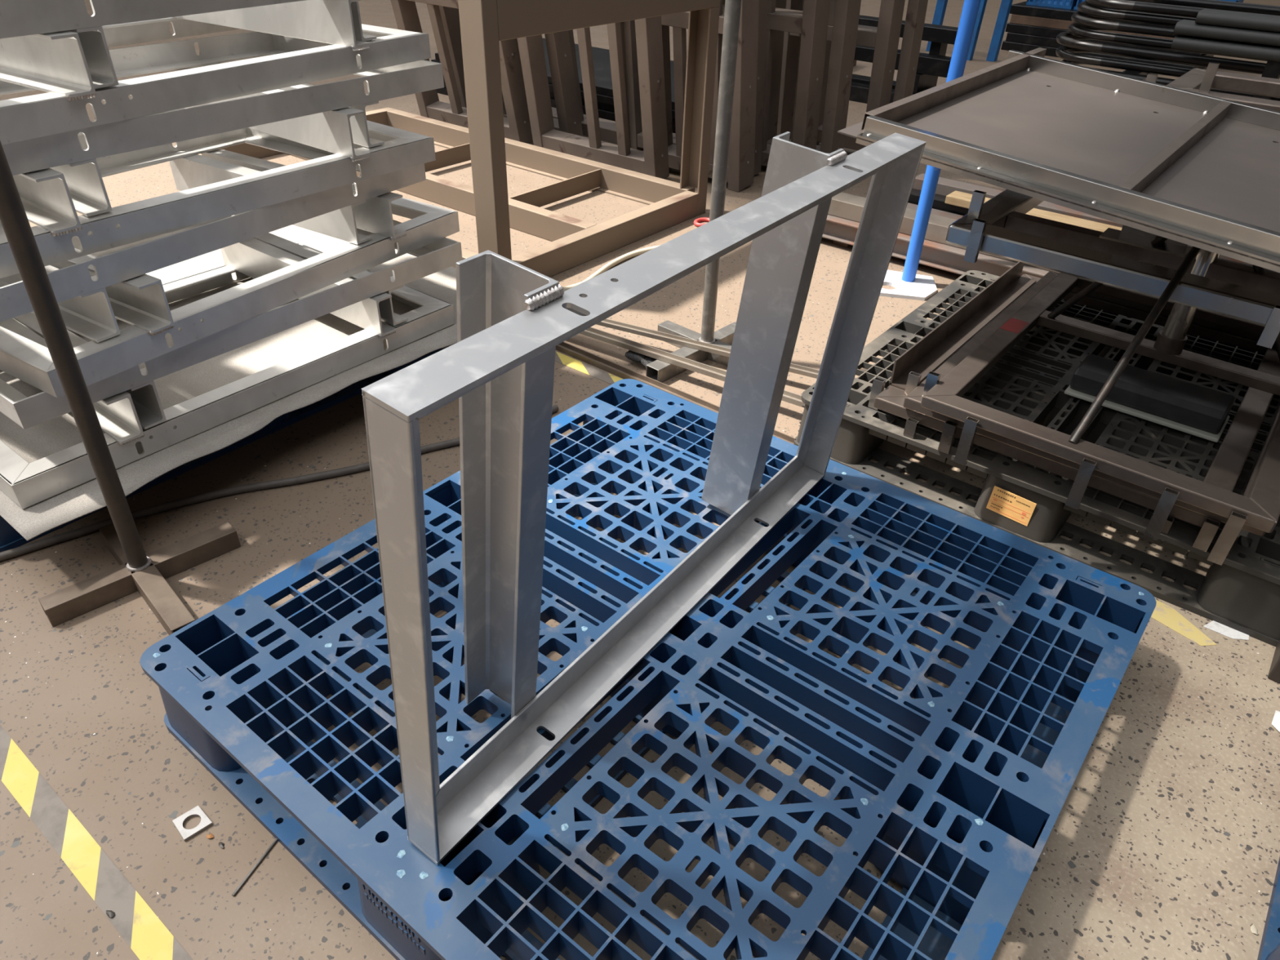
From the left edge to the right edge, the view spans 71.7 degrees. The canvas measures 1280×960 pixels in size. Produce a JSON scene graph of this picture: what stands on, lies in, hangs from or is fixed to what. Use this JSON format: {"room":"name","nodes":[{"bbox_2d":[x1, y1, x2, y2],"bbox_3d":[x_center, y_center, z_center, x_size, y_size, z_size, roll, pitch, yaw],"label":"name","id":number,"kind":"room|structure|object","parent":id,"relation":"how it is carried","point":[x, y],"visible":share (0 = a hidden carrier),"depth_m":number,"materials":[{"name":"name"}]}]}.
{"room":"workspace","nodes":[
{"label":"workspace","id":0,"kind":"room"},
{"bbox_2d":[0,0,1279,959],"bbox_3d":[2.017,-3.325,7.041,28.000,0.200,42.000,26,42,30],"label":"floor","id":1,"kind":"structure","parent":0,"point":[1163,843],"depth_m":1.44,"materials":[{"name":"stone"}]},
{"bbox_2d":[0,724,192,959],"bbox_3d":[-0.791,0.527,1.253,1.364,0.001,0.042,26,42,30],"label":"tape","id":2,"kind":"object","parent":1,"relation":"on","point":[148,938],"visible":1,"depth_m":1.24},
{"bbox_2d":[106,910,114,917],"bbox_3d":[-0.707,0.577,1.181,0.016,0.005,0.008,26,42,30],"label":"crumb","id":3,"kind":"object","parent":2,"relation":"on","point":[110,913],"visible":1,"depth_m":1.18,"materials":[{"name":"stone"}]},
{"bbox_2d":[0,141,240,635],"bbox_3d":[-0.930,-0.305,1.342,0.301,1.252,0.312,1,35,-2],"label":"pole stand","id":4,"kind":"object","parent":1,"relation":"on","point":[138,571],"visible":0.94,"depth_m":1.59,"materials":[{"name":"metal"}]},
{"bbox_2d":[172,805,213,841],"bbox_3d":[-0.654,0.500,1.293,0.040,0.005,0.042,-29,45,-36],"label":"washer","id":5,"kind":"object","parent":1,"relation":"on","point":[179,822],"visible":1,"depth_m":1.29,"materials":[{"name":"grey metal"}]},
{"bbox_2d":[206,832,213,838],"bbox_3d":[-0.621,0.513,1.277,0.012,0.005,0.008,26,42,30],"label":"dry leaf","id":6,"kind":"object","parent":1,"relation":"on","point":[211,835],"visible":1,"depth_m":1.28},
{"bbox_2d":[218,841,224,848],"bbox_3d":[-0.599,0.522,1.267,0.014,0.004,0.007,26,42,30],"label":"crumb","id":7,"kind":"object","parent":1,"relation":"on","point":[220,844],"visible":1,"depth_m":1.27,"materials":[{"name":"stone"}]},
{"bbox_2d":[0,346,445,552],"bbox_3d":[-1.383,-0.389,2.400,1.200,0.150,1.200,26,42,30],"label":"pallet","id":8,"kind":"object","parent":1,"relation":"on","point":[10,538],"visible":0.05,"depth_m":2.12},
{"bbox_2d":[0,214,457,541],"bbox_3d":[-1.208,-0.449,2.363,1.388,0.006,1.360,26,42,30],"label":"sheet","id":9,"kind":"object","parent":8,"relation":"on","point":[48,437],"visible":0.27,"depth_m":2.04,"materials":[{"name":"metal"}]},
{"bbox_2d":[0,237,455,509],"bbox_3d":[-1.074,-0.362,2.110,0.685,0.146,1.067,25,41,29],"label":"aluminium frame","id":10,"kind":"object","parent":9,"relation":"on","point":[27,484],"visible":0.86,"depth_m":1.97,"materials":[{"name":"metal"}]},
{"bbox_2d":[0,213,462,429],"bbox_3d":[-1.055,-0.436,2.119,0.685,0.146,1.067,25,41,29],"label":"aluminium frame","id":11,"kind":"object","parent":10,"relation":"on","point":[440,255],"visible":0.37,"depth_m":1.90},
{"bbox_2d":[0,148,459,398],"bbox_3d":[-1.033,-0.566,2.047,0.685,0.146,1.067,21,39,25],"label":"aluminium frame","id":12,"kind":"object","parent":11,"relation":"on","point":[140,301],"visible":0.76,"depth_m":1.81,"materials":[{"name":"metal"}]},
{"bbox_2d":[0,127,426,342],"bbox_3d":[-1.105,-0.586,1.975,0.685,0.146,1.067,21,39,25],"label":"aluminium frame","id":13,"kind":"object","parent":12,"relation":"on","point":[82,300],"visible":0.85,"depth_m":1.86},
{"bbox_2d":[0,66,435,278],"bbox_3d":[-1.077,-0.717,1.907,0.685,0.146,1.067,25,41,29],"label":"aluminium frame","id":14,"kind":"object","parent":13,"relation":"on","point":[45,196],"visible":0.75,"depth_m":1.77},
{"bbox_2d":[0,31,444,216],"bbox_3d":[-1.063,-0.809,1.941,0.685,0.146,1.067,24,41,29],"label":"aluminium frame","id":15,"kind":"object","parent":14,"relation":"on","point":[63,153],"visible":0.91,"depth_m":1.82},
{"bbox_2d":[0,0,431,144],"bbox_3d":[-1.065,-0.930,1.856,0.685,0.146,1.067,21,39,25],"label":"aluminium frame","id":16,"kind":"object","parent":15,"relation":"on","point":[54,63],"visible":0.91,"depth_m":1.73,"materials":[{"name":"metal"}]},
{"bbox_2d":[0,0,376,88],"bbox_3d":[-1.062,-1.006,1.866,0.685,0.146,1.067,20,39,24],"label":"aluminium frame","id":17,"kind":"object","parent":16,"relation":"on","point":[18,18],"visible":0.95,"depth_m":1.52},
{"bbox_2d":[231,838,277,896],"bbox_3d":[-0.537,0.539,1.246,0.004,0.004,0.103,13,37,15],"label":"rod","id":18,"kind":"object","parent":1,"relation":"on","point":[273,842],"visible":1,"depth_m":1.24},
{"bbox_2d":[0,404,559,561],"bbox_3d":[-0.928,0.045,1.918,1.670,0.017,0.061,-17,39,-25],"label":"cable","id":19,"kind":"object","parent":1,"relation":"on","point":[15,552],"visible":0.66,"depth_m":1.92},
{"bbox_2d":[436,87,448,95],"bbox_3d":[-0.231,-2.153,5.065,1.900,0.034,0.850,26,42,30],"label":"steel plate","id":20,"kind":"object","parent":1,"relation":"on","point":[443,91],"visible":0.02,"depth_m":5.21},
{"bbox_2d":[444,81,615,121],"bbox_3d":[-0.204,-2.182,5.044,1.900,0.034,0.850,26,42,30],"label":"steel plate","id":21,"kind":"object","parent":20,"relation":"on","point":[444,82],"visible":0.02,"depth_m":4.62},
{"bbox_2d":[550,97,555,106],"bbox_3d":[-0.459,-1.978,4.680,0.147,0.034,0.132,26,42,30],"label":"steel plate","id":22,"kind":"object","parent":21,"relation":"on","point":[553,100],"depth_m":4.73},
{"bbox_2d":[582,105,586,113],"bbox_3d":[-0.289,-1.896,4.571,0.119,0.034,0.127,26,42,30],"label":"steel plate","id":23,"kind":"object","parent":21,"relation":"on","point":[584,106],"depth_m":4.62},
{"bbox_2d":[597,108,615,120],"bbox_3d":[-0.168,-1.838,4.494,0.218,0.034,0.134,26,42,30],"label":"steel plate","id":24,"kind":"object","parent":21,"relation":"on","point":[604,113],"depth_m":4.54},
{"bbox_2d":[549,91,554,98],"bbox_3d":[-0.463,-2.008,4.660,0.121,0.034,0.107,26,42,30],"label":"steel plate","id":25,"kind":"object","parent":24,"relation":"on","point":[552,95],"depth_m":4.73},
{"bbox_2d":[431,59,440,62],"bbox_3d":[-1.179,-2.415,5.141,0.091,0.034,0.053,26,42,30],"label":"steel plate","id":26,"kind":"object","parent":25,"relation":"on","point":[433,60],"depth_m":5.14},
{"bbox_2d":[548,83,553,92],"bbox_3d":[-0.465,-2.038,4.639,0.151,0.034,0.139,26,42,30],"label":"steel plate","id":27,"kind":"object","parent":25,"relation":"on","point":[550,86],"depth_m":4.69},
{"bbox_2d":[542,37,552,84],"bbox_3d":[-0.539,-2.416,5.111,0.996,0.034,0.971,26,42,30],"label":"steel plate","id":28,"kind":"object","parent":27,"relation":"on","point":[549,79],"depth_m":5.00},
{"bbox_2d":[574,43,583,90],"bbox_3d":[-0.345,-2.324,4.989,0.928,0.034,0.968,26,42,30],"label":"steel plate","id":29,"kind":"object","parent":27,"relation":"on","point":[576,46],"depth_m":4.95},
{"bbox_2d":[591,46,613,96],"bbox_3d":[-0.215,-2.260,4.905,0.966,0.034,0.971,26,42,30],"label":"steel plate","id":30,"kind":"object","parent":27,"relation":"on","point":[602,70],"depth_m":4.84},
{"bbox_2d":[670,60,675,109],"bbox_3d":[0.169,-2.074,4.658,0.742,0.034,0.968,26,42,30],"label":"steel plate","id":31,"kind":"object","parent":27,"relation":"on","point":[671,61],"depth_m":4.60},
{"bbox_2d":[580,89,584,98],"bbox_3d":[-0.294,-1.957,4.532,0.138,0.034,0.142,26,42,30],"label":"steel plate","id":32,"kind":"object","parent":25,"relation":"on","point":[581,91],"depth_m":4.58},
{"bbox_2d":[596,93,613,105],"bbox_3d":[-0.176,-1.899,4.455,0.224,0.034,0.142,26,42,30],"label":"steel plate","id":33,"kind":"object","parent":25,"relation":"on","point":[605,99],"depth_m":4.51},
{"bbox_2d":[671,109,675,118],"bbox_3d":[0.160,-1.736,4.238,0.107,0.034,0.138,26,42,30],"label":"steel plate","id":34,"kind":"object","parent":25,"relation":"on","point":[673,110],"depth_m":4.29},
{"bbox_2d":[672,124,675,133],"bbox_3d":[0.164,-1.683,4.289,0.094,0.034,0.120,26,42,30],"label":"steel plate","id":35,"kind":"object","parent":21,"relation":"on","point":[673,126],"depth_m":4.33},
{"bbox_2d":[199,0,719,277],"bbox_3d":[-0.859,-1.565,3.479,1.998,0.860,1.145,26,42,30],"label":"frame","id":36,"kind":"object","parent":1,"relation":"on","point":[575,242],"visible":0.64,"depth_m":3.23,"materials":[{"name":"brown metal"}]},
{"bbox_2d":[390,0,533,143],"bbox_3d":[-0.891,-2.245,4.067,0.733,1.294,0.345,26,42,30],"label":"ladder frame","id":37,"kind":"object","parent":1,"relation":"on","point":[517,125],"visible":0.6,"depth_m":4.26,"materials":[{"name":"brown metal"}]},
{"bbox_2d":[439,5,582,136],"bbox_3d":[-0.673,-2.274,4.077,0.783,1.343,0.355,26,42,30],"label":"ladder frame","id":38,"kind":"object","parent":1,"relation":"on","point":[568,120],"visible":0.3,"depth_m":4.22,"materials":[{"name":"brown metal"}]},
{"bbox_2d":[555,351,622,384],"bbox_3d":[-0.163,-0.317,2.484,0.640,0.001,0.044,26,42,30],"label":"tape","id":39,"kind":"object","parent":1,"relation":"on","point":[606,377],"visible":0.42,"depth_m":2.47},
{"bbox_2d":[551,22,631,147],"bbox_3d":[-0.342,-2.240,4.039,0.683,1.348,0.342,26,42,30],"label":"ladder frame","id":40,"kind":"object","parent":1,"relation":"on","point":[607,127],"visible":0.21,"depth_m":4.30,"materials":[{"name":"brown metal"}]},
{"bbox_2d":[517,15,669,178],"bbox_3d":[-0.235,-1.965,3.653,0.743,1.348,0.309,26,42,30],"label":"ladder frame","id":41,"kind":"object","parent":1,"relation":"on","point":[653,161],"visible":0.71,"depth_m":3.85,"materials":[{"name":"brown metal"}]},
{"bbox_2d":[563,245,658,291],"bbox_3d":[-0.051,-0.753,3.093,0.812,0.019,0.151,-23,42,-31],"label":"hose","id":42,"kind":"object","parent":1,"relation":"on","point":[640,251],"visible":0.47,"depth_m":3.10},
{"bbox_2d":[625,350,657,368],"bbox_3d":[0.017,-0.344,2.487,0.074,0.023,0.108,-28,45,-35],"label":"glove","id":43,"kind":"object","parent":1,"relation":"on","point":[645,360],"visible":0.6,"depth_m":2.47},
{"bbox_2d":[140,378,1156,959],"bbox_3d":[0.060,0.296,1.491,1.200,0.151,1.200,26,42,30],"label":"pallet","id":44,"kind":"object","parent":1,"relation":"on","point":[967,783],"visible":0.75,"depth_m":1.31,"materials":[{"name":"plastic"}]},
{"bbox_2d":[360,131,926,865],"bbox_3d":[0.042,-0.066,1.266,0.213,0.696,1.067,24,41,28],"label":"aluminium frame","id":45,"kind":"object","parent":44,"relation":"on","point":[513,317],"visible":1,"depth_m":1.14,"materials":[{"name":"metal"}]},
{"bbox_2d":[555,342,795,444],"bbox_3d":[0.042,-0.254,2.390,0.860,0.016,0.030,26,42,31],"label":"strip","id":46,"kind":"object","parent":1,"relation":"on","point":[580,354],"visible":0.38,"depth_m":2.44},
{"bbox_2d":[645,0,741,382],"bbox_3d":[0.182,-0.887,2.182,0.331,1.300,0.311,-3,35,-7],"label":"pole stand","id":47,"kind":"object","parent":1,"relation":"on","point":[660,371],"visible":0.66,"depth_m":2.31,"materials":[{"name":"metal"}]},
{"bbox_2d":[579,327,804,407],"bbox_3d":[0.097,-0.328,2.421,0.863,0.014,0.030,22,40,26],"label":"strip","id":48,"kind":"object","parent":47,"relation":"on","point":[788,397],"visible":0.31,"depth_m":2.43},
{"bbox_2d":[595,318,819,378],"bbox_3d":[0.152,-0.385,2.506,0.838,0.012,0.028,17,38,21],"label":"strip","id":49,"kind":"object","parent":47,"relation":"on","point":[797,369],"visible":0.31,"depth_m":2.52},
{"bbox_2d":[623,0,767,175],"bbox_3d":[0.215,-2.018,3.745,0.693,1.354,0.283,26,42,30],"label":"ladder frame","id":50,"kind":"object","parent":1,"relation":"on","point":[631,57],"visible":0.34,"depth_m":3.98,"materials":[{"name":"brown metal"}]},
{"bbox_2d":[693,217,709,226],"bbox_3d":[0.251,-1.013,3.480,0.076,0.016,0.092,26,42,30],"label":"clip","id":51,"kind":"object","parent":1,"relation":"on","point":[696,221],"visible":0.56,"depth_m":3.49,"materials":[{"name":"red plastic"}]},
{"bbox_2d":[661,0,759,191],"bbox_3d":[0.234,-1.879,3.549,0.503,1.353,0.294,26,42,30],"label":"ladder frame","id":52,"kind":"object","parent":1,"relation":"on","point":[740,168],"visible":0.52,"depth_m":3.67,"materials":[{"name":"brown metal"}]},
{"bbox_2d":[722,0,830,166],"bbox_3d":[0.534,-2.000,3.733,0.538,1.355,0.237,26,42,30],"label":"ladder frame","id":53,"kind":"object","parent":1,"relation":"on","point":[811,23],"visible":0.35,"depth_m":3.73,"materials":[{"name":"brown metal"}]},
{"bbox_2d":[767,0,861,153],"bbox_3d":[0.725,-2.022,3.775,0.418,1.355,0.225,26,42,30],"label":"ladder frame","id":54,"kind":"object","parent":1,"relation":"on","point":[846,12],"visible":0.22,"depth_m":3.87,"materials":[{"name":"brown metal"}]},
{"bbox_2d":[777,0,905,148],"bbox_3d":[0.892,-2.127,3.931,0.563,1.354,0.204,26,42,30],"label":"ladder frame","id":55,"kind":"object","parent":1,"relation":"on","point":[885,37],"visible":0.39,"depth_m":3.96,"materials":[{"name":"brown metal"}]},
{"bbox_2d":[832,240,851,247],"bbox_3d":[0.925,-1.013,3.502,0.060,0.028,0.550,26,42,30],"label":"bearer","id":56,"kind":"object","parent":1,"relation":"on","point":[836,242],"visible":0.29,"depth_m":3.33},
{"bbox_2d":[822,214,1048,278],"bbox_3d":[1.449,-0.594,2.844,2.150,0.072,0.065,26,42,30],"label":"steel beam","id":57,"kind":"structure","parent":56,"relation":"on","point":[942,256],"depth_m":3.09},
{"bbox_3d":[1.496,-0.627,2.893,2.150,0.072,0.065,26,42,30],"label":"tube","id":58,"kind":"object","parent":56,"relation":"on","visible":0},
{"bbox_2d":[827,191,1059,272],"bbox_3d":[1.509,-0.667,2.834,2.000,0.060,0.100,26,42,30],"label":"tube","id":59,"kind":"object","parent":58,"relation":"on","point":[842,205],"visible":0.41,"depth_m":3.15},
{"bbox_2d":[816,0,928,150],"bbox_3d":[1.043,-2.160,3.987,0.498,1.353,0.194,26,42,30],"label":"ladder frame","id":60,"kind":"object","parent":1,"relation":"on","point":[916,9],"visible":0.28,"depth_m":4.00,"materials":[{"name":"brown metal"}]},
{"bbox_2d":[848,81,916,103],"bbox_3d":[1.059,-2.484,5.552,1.820,0.085,0.100,26,42,30],"label":"tube","id":61,"kind":"object","parent":1,"relation":"on","point":[859,92],"visible":0.02,"depth_m":5.33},
{"bbox_2d":[851,73,919,93],"bbox_3d":[1.153,-2.556,5.645,1.820,0.100,0.120,26,42,30],"label":"tube","id":62,"kind":"object","parent":1,"relation":"on","point":[857,78],"visible":0.02,"depth_m":5.44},
{"bbox_2d":[912,72,937,93],"bbox_3d":[1.657,-2.352,5.205,0.080,0.095,0.280,26,42,30],"label":"block","id":63,"kind":"object","parent":62,"relation":"on","point":[922,82],"visible":0.57,"depth_m":5.15,"materials":[{"name":"black metal"}]},
{"bbox_2d":[894,48,951,77],"bbox_3d":[1.611,-2.423,5.139,0.420,0.090,0.120,26,42,30],"label":"tube","id":64,"kind":"object","parent":63,"relation":"on","point":[928,64],"visible":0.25,"depth_m":5.05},
{"bbox_2d":[928,41,947,56],"bbox_3d":[1.720,-2.485,5.102,0.060,0.088,0.100,26,42,30],"label":"block","id":65,"kind":"object","parent":64,"relation":"on","point":[937,49],"visible":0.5,"depth_m":5.07,"materials":[{"name":"wood"}]},
{"bbox_2d":[858,14,958,44],"bbox_3d":[1.078,-2.839,5.435,1.900,0.072,0.120,26,42,30],"label":"tube","id":66,"kind":"object","parent":65,"relation":"on","point":[931,33],"visible":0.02,"depth_m":5.01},
{"bbox_3d":[0.642,-2.840,5.853,0.080,0.095,0.280,26,42,30],"label":"block","id":67,"kind":"object","parent":62,"relation":"on","visible":0},
{"bbox_2d":[853,44,875,62],"bbox_3d":[0.988,-2.784,5.636,1.400,0.075,0.100,26,42,30],"label":"tube","id":68,"kind":"object","parent":67,"relation":"on","point":[862,53],"visible":0.02,"depth_m":5.35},
{"bbox_2d":[879,0,980,300],"bbox_3d":[0.892,-1.178,2.671,0.268,1.250,0.217,8,36,9],"label":"pole stand","id":69,"kind":"object","parent":1,"relation":"on","point":[909,285],"visible":0.6,"depth_m":2.90,"materials":[{"name":"blue paint"}]},
{"bbox_2d":[906,202,963,219],"bbox_3d":[1.649,-0.640,2.872,1.840,0.125,0.070,26,42,30],"label":"tube","id":70,"kind":"object","parent":1,"relation":"on","point":[911,206],"visible":0.02,"depth_m":3.20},
{"bbox_2d":[926,0,947,51],"bbox_3d":[2.223,-3.635,6.728,0.260,0.681,0.200,26,42,30],"label":"trestle","id":71,"kind":"object","parent":1,"relation":"on","point":[940,8],"visible":0.35,"depth_m":6.75,"materials":[{"name":"paint"}]},
{"bbox_2d":[966,0,1013,62],"bbox_3d":[2.582,-3.425,6.446,0.260,0.681,0.200,26,42,30],"label":"trestle","id":72,"kind":"object","parent":1,"relation":"on","point":[1006,5],"visible":0.75,"depth_m":6.50,"materials":[{"name":"paint"}]},
{"bbox_2d":[793,270,1279,646],"bbox_3d":[1.128,-0.172,2.218,1.080,0.140,1.080,26,42,30],"label":"pallet","id":73,"kind":"object","parent":1,"relation":"on","point":[1022,500],"visible":0.47,"depth_m":1.99,"materials":[{"name":"black plastic"}]},
{"bbox_2d":[988,497,1030,523],"bbox_3d":[0.784,0.064,1.881,0.084,0.027,0.001,28,43,28],"label":"print","id":74,"kind":"object","parent":73,"relation":"attached to","point":[1023,513],"depth_m":1.87},
{"bbox_2d":[990,488,1030,510],"bbox_3d":[0.783,0.052,1.874,0.075,0.047,0.001,28,43,28],"label":"print","id":75,"kind":"object","parent":73,"relation":"on","point":[997,489],"depth_m":1.87},
{"bbox_2d":[837,47,1279,565],"bbox_3d":[1.313,-0.488,2.005,1.440,0.607,1.397,26,42,30],"label":"metal frame","id":76,"kind":"object","parent":73,"relation":"on","point":[1178,168],"visible":1,"depth_m":1.90,"materials":[{"name":"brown metal"}]},
{"bbox_2d":[867,274,1279,533],"bbox_3d":[1.090,-0.255,2.145,0.728,0.073,0.997,26,42,30],"label":"base frame","id":77,"kind":"object","parent":73,"relation":"on","point":[1224,471],"visible":0.59,"depth_m":1.93,"materials":[{"name":"brown metal"}]},
{"bbox_2d":[889,262,1036,389],"bbox_3d":[0.863,-0.424,2.286,0.050,0.062,0.860,26,42,30],"label":"steel angle","id":78,"kind":"object","parent":77,"relation":"on","point":[939,344],"visible":0.86,"depth_m":2.25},
{"bbox_2d":[902,271,1279,551],"bbox_3d":[1.140,-0.238,2.092,0.724,0.110,0.997,26,42,30],"label":"base frame","id":79,"kind":"object","parent":73,"relation":"on","point":[913,391],"visible":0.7,"depth_m":1.91,"materials":[{"name":"brown metal"}]},
{"bbox_2d":[1064,354,1235,442],"bbox_3d":[1.192,-0.201,2.070,0.334,0.066,0.136,26,42,30],"label":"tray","id":80,"kind":"object","parent":73,"relation":"on","point":[1193,409],"visible":1,"depth_m":2.03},
{"bbox_2d":[911,173,1252,265],"bbox_3d":[1.792,-0.720,2.936,1.900,0.190,0.080,26,42,30],"label":"tube","id":81,"kind":"object","parent":1,"relation":"on","point":[945,187],"visible":0.2,"depth_m":3.21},
{"bbox_2d":[907,188,1279,273],"bbox_3d":[1.738,-0.668,2.890,1.900,0.155,0.070,26,42,30],"label":"tube","id":82,"kind":"object","parent":1,"relation":"on","point":[939,203],"visible":0.02,"depth_m":3.23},
{"bbox_2d":[944,191,1122,231],"bbox_3d":[1.382,-0.903,3.048,0.660,0.028,0.085,26,42,30],"label":"board","id":83,"kind":"object","parent":82,"relation":"on","point":[962,199],"visible":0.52,"depth_m":3.02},
{"bbox_2d":[1000,40,1204,68],"bbox_3d":[3.582,-3.306,6.860,1.400,0.062,0.500,26,42,30],"label":"dark timber","id":84,"kind":"object","parent":1,"relation":"on","point":[1007,46],"visible":0.33,"depth_m":6.85,"materials":[{"name":"black wood"}]},
{"bbox_2d":[1005,32,1213,56],"bbox_3d":[3.599,-3.350,6.813,1.400,0.062,0.500,26,42,30],"label":"dark timber","id":85,"kind":"object","parent":84,"relation":"on","point":[1011,37],"visible":0.24,"depth_m":6.89,"materials":[{"name":"black wood"}]},
{"bbox_2d":[1004,22,1203,54],"bbox_3d":[3.586,-3.410,6.786,1.400,0.062,0.500,26,42,30],"label":"dark timber","id":86,"kind":"object","parent":85,"relation":"on","point":[1011,28],"visible":0.24,"depth_m":6.82,"materials":[{"name":"black wood"}]},
{"bbox_2d":[1009,13,1173,39],"bbox_3d":[3.603,-3.455,6.740,1.400,0.062,0.500,26,42,30],"label":"dark timber","id":87,"kind":"object","parent":86,"relation":"on","point":[1015,19],"visible":0.32,"depth_m":6.79,"materials":[{"name":"wood"}]},
{"bbox_2d":[1009,0,1174,27],"bbox_3d":[3.589,-3.515,6.713,1.400,0.062,0.500,26,42,30],"label":"dark timber","id":88,"kind":"object","parent":87,"relation":"on","point":[1021,8],"visible":0.26,"depth_m":6.77,"materials":[{"name":"black wood"}]},
{"bbox_2d":[1026,0,1075,8],"bbox_3d":[3.225,-3.765,6.856,0.340,0.160,0.250,26,42,30],"label":"crate","id":89,"kind":"object","parent":88,"relation":"on","point":[1065,4],"visible":0.88,"depth_m":6.81,"materials":[{"name":"plastic"}]},
{"bbox_2d":[1073,0,1085,9],"bbox_3d":[3.506,-3.630,6.677,0.340,0.160,0.250,26,42,30],"label":"crate","id":90,"kind":"object","parent":88,"relation":"on","point":[1077,2],"visible":0.1,"depth_m":6.71,"materials":[{"name":"paint"}]},
{"bbox_2d":[1219,0,1243,2],"bbox_3d":[4.069,-3.359,6.318,0.340,0.160,0.250,26,42,30],"label":"crate","id":91,"kind":"object","parent":88,"relation":"on","point":[1237,1],"visible":0.04,"depth_m":6.14,"materials":[{"name":"paint"}]},
{"bbox_2d":[1122,70,1148,75],"bbox_3d":[2.461,-1.915,4.587,0.080,0.339,0.700,26,42,30],"label":"trestle","id":92,"kind":"object","parent":1,"relation":"on","point":[1124,71],"visible":0.02,"depth_m":4.57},
{"bbox_2d":[1062,56,1279,101],"bbox_3d":[3.311,-1.658,3.927,2.820,0.040,0.441,26,42,30],"label":"loop","id":93,"kind":"object","parent":92,"relation":"on","point":[1162,81],"visible":0.09,"depth_m":4.26,"materials":[{"name":"metal"}]},
{"bbox_2d":[1055,45,1262,77],"bbox_3d":[3.307,-1.716,3.922,2.866,0.040,0.441,26,42,30],"label":"loop","id":94,"kind":"object","parent":93,"relation":"on","point":[1066,53],"visible":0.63,"depth_m":4.34,"materials":[{"name":"metal"}]},
{"bbox_2d":[1056,31,1266,73],"bbox_3d":[3.293,-1.762,3.875,2.876,0.040,0.441,26,42,30],"label":"loop","id":95,"kind":"object","parent":94,"relation":"on","point":[1066,38],"visible":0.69,"depth_m":4.19,"materials":[{"name":"metal"}]},
{"bbox_2d":[1068,22,1267,61],"bbox_3d":[3.322,-1.801,3.851,2.836,0.040,0.441,26,42,30],"label":"loop","id":96,"kind":"object","parent":95,"relation":"on","point":[1075,29],"visible":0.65,"depth_m":4.26,"materials":[{"name":"metal"}]},
{"bbox_2d":[1071,11,1179,37],"bbox_3d":[3.313,-1.834,3.807,2.830,0.040,0.441,26,42,30],"label":"loop","id":97,"kind":"object","parent":96,"relation":"on","point":[1080,19],"visible":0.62,"depth_m":4.23,"materials":[{"name":"metal"}]},
{"bbox_2d":[1076,1,1195,26],"bbox_3d":[3.330,-1.878,3.792,2.820,0.040,0.441,26,42,30],"label":"loop","id":98,"kind":"object","parent":97,"relation":"on","point":[1083,7],"visible":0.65,"depth_m":4.21,"materials":[{"name":"metal"}]},
{"bbox_2d":[1084,0,1279,17],"bbox_3d":[3.331,-1.900,3.745,2.790,0.040,0.441,26,42,30],"label":"loop","id":99,"kind":"object","parent":98,"relation":"on","point":[1188,8],"visible":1,"depth_m":4.19,"materials":[{"name":"metal"}]},
{"bbox_2d":[1151,600,1217,645],"bbox_3d":[1.026,0.266,1.710,0.060,0.001,0.174,-23,42,-31],"label":"tape","id":100,"kind":"object","parent":1,"relation":"on","point":[1164,614],"depth_m":1.70,"materials":[{"name":"yellow paint"}]},
{"bbox_2d":[1142,62,1279,111],"bbox_3d":[1.972,-0.880,2.747,1.050,0.735,0.460,26,42,30],"label":"base frame","id":101,"kind":"object","parent":1,"relation":"on","point":[1201,81],"visible":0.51,"depth_m":2.75,"materials":[{"name":"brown metal"}]},
{"bbox_2d":[1203,620,1248,639],"bbox_3d":[1.117,0.286,1.685,0.075,0.001,0.035,26,42,30],"label":"paper scrap","id":102,"kind":"object","parent":1,"relation":"on","point":[1219,628],"visible":1,"depth_m":1.68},
{"bbox_2d":[1250,924,1257,934],"bbox_3d":[0.838,0.612,1.207,0.009,0.004,0.015,26,42,30],"label":"dry leaf","id":103,"kind":"object","parent":1,"relation":"on","point":[1254,930],"visible":1,"depth_m":1.21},
{"bbox_2d":[1253,60,1279,99],"bbox_3d":[2.728,-1.583,3.952,0.060,0.540,0.100,26,42,30],"label":"support","id":104,"kind":"object","parent":1,"relation":"on","point":[1272,69],"visible":0.08,"depth_m":3.79,"materials":[{"name":"black metal"}]},
{"bbox_2d":[1170,35,1279,62],"bbox_3d":[3.041,-1.677,3.589,1.600,0.048,0.160,26,42,30],"label":"tube","id":105,"kind":"object","parent":104,"relation":"on","point":[1233,48],"visible":0.86,"depth_m":3.83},
{"bbox_2d":[1173,19,1279,46],"bbox_3d":[3.034,-1.727,3.561,1.600,0.048,0.160,26,42,30],"label":"slab","id":106,"kind":"object","parent":105,"relation":"on","point":[1184,27],"visible":1,"depth_m":3.81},
{"bbox_2d":[1195,8,1279,32],"bbox_3d":[3.090,-1.742,3.497,1.600,0.048,0.160,26,42,30],"label":"pipe","id":107,"kind":"object","parent":106,"relation":"on","point":[1206,16],"visible":1,"depth_m":3.77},
{"bbox_2d":[1257,857,1279,959],"bbox_3d":[1.246,0.831,0.787,1.200,0.150,1.200,26,42,30],"label":"pallet","id":108,"kind":"object","parent":1,"relation":"on","point":[1269,948],"visible":1,"depth_m":1.20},
{"bbox_2d":[1267,640,1279,683],"bbox_3d":[1.240,0.347,1.562,0.200,0.050,0.120,26,42,30],"label":"block","id":109,"kind":"object","parent":1,"relation":"on","point":[1274,671],"visible":1,"depth_m":1.58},
{"bbox_2d":[1271,710,1279,732],"bbox_3d":[1.101,0.407,1.496,0.067,0.020,0.053,-11,37,-18],"label":"wrapper","id":110,"kind":"object","parent":1,"relation":"on","point":[1276,721],"visible":1,"depth_m":1.50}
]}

